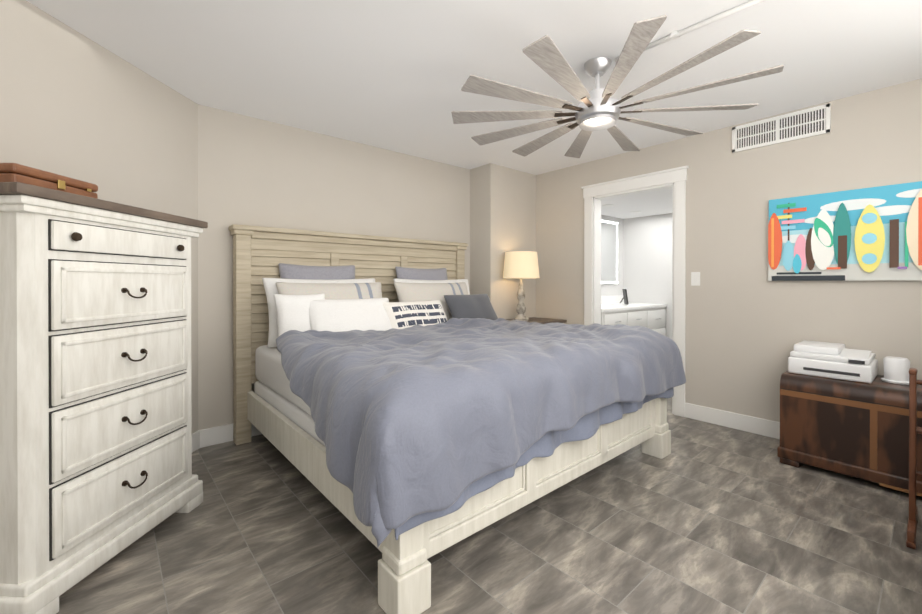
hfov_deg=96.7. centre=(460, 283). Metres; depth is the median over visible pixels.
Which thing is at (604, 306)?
countertop
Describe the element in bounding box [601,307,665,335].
bathroom vanity
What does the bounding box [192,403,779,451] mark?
baseboard
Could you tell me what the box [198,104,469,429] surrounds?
wall
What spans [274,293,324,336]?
pillow
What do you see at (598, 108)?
ceiling fan
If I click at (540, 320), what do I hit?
nightstand
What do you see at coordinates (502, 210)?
wall
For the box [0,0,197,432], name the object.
wall
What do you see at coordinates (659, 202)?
ceiling
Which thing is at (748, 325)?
wall
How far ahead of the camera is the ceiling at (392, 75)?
2.26 m
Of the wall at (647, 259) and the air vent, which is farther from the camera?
the wall at (647, 259)
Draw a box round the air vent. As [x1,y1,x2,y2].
[732,103,830,152]
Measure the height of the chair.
0.759 m
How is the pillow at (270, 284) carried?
on the bed
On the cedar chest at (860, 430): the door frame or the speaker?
the speaker
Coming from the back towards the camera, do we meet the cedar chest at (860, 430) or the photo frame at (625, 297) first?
the photo frame at (625, 297)
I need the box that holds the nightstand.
[506,317,566,323]
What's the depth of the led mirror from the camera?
5.40 m
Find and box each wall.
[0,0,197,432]
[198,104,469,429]
[470,163,535,319]
[536,79,921,421]
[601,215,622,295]
[623,213,671,338]
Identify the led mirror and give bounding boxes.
[601,220,617,283]
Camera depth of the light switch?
3.45 m
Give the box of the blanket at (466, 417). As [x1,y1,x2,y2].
[395,388,673,539]
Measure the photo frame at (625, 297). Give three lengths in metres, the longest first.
0.190 x 0.150 x 0.088 m
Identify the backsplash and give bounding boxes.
[601,295,623,302]
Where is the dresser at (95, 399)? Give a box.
[0,182,207,613]
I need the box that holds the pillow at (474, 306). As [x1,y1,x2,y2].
[444,294,497,319]
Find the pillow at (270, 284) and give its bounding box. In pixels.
[262,278,374,347]
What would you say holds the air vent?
in the wall at (748, 325)
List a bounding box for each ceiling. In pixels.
[26,0,921,174]
[601,188,672,218]
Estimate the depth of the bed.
2.03 m
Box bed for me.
[229,224,685,613]
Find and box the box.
[0,163,97,198]
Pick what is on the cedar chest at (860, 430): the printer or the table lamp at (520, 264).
the printer
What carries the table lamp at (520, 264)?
on the nightstand
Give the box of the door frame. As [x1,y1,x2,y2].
[581,166,688,416]
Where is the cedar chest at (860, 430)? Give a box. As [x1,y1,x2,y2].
[777,370,921,496]
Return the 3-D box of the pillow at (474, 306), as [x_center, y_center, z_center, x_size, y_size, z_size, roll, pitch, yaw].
[0.117,0.247,3.643,0.620,0.380,0.145,0,-30,-47]
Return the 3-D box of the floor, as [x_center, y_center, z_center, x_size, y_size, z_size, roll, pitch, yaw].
[-0.377,1.204,1.533,10.100,0.100,4.600,0,0,-41]
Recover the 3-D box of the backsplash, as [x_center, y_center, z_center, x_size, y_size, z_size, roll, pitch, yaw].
[1.683,0.211,5.193,1.518,0.100,0.018,0,0,-41]
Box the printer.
[788,340,877,383]
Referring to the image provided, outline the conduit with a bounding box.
[615,0,765,62]
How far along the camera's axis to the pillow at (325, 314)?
2.85 m
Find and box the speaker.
[881,356,909,384]
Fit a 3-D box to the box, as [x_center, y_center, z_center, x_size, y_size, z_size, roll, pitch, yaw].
[-1.700,-0.381,1.635,0.218,0.108,0.345,0,0,0]
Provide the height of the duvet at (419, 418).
0.545 m
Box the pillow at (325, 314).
[309,298,391,331]
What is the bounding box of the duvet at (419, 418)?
[276,318,685,547]
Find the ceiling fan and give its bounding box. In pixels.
[451,15,783,157]
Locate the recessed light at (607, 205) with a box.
[602,204,640,212]
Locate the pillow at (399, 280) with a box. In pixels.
[393,278,469,301]
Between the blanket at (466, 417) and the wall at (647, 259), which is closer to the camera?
the blanket at (466, 417)
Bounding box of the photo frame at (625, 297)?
[620,289,628,304]
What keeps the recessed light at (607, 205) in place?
in the ceiling at (659, 202)
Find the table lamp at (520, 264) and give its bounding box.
[503,251,539,320]
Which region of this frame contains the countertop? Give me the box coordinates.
[601,303,666,310]
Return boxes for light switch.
[691,272,699,285]
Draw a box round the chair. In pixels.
[906,368,921,548]
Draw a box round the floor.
[57,397,921,613]
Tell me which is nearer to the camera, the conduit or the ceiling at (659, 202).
the conduit
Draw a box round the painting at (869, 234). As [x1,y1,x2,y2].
[768,181,921,280]
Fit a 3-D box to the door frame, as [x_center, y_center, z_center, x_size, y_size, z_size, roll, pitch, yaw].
[1.645,0.070,3.923,0.163,2.150,1.030,0,0,-41]
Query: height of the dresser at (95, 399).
1.480 m
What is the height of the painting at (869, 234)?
0.600 m
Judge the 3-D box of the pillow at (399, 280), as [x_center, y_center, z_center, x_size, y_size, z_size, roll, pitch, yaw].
[-0.211,0.193,3.809,0.950,0.540,0.161,0,-16,-42]

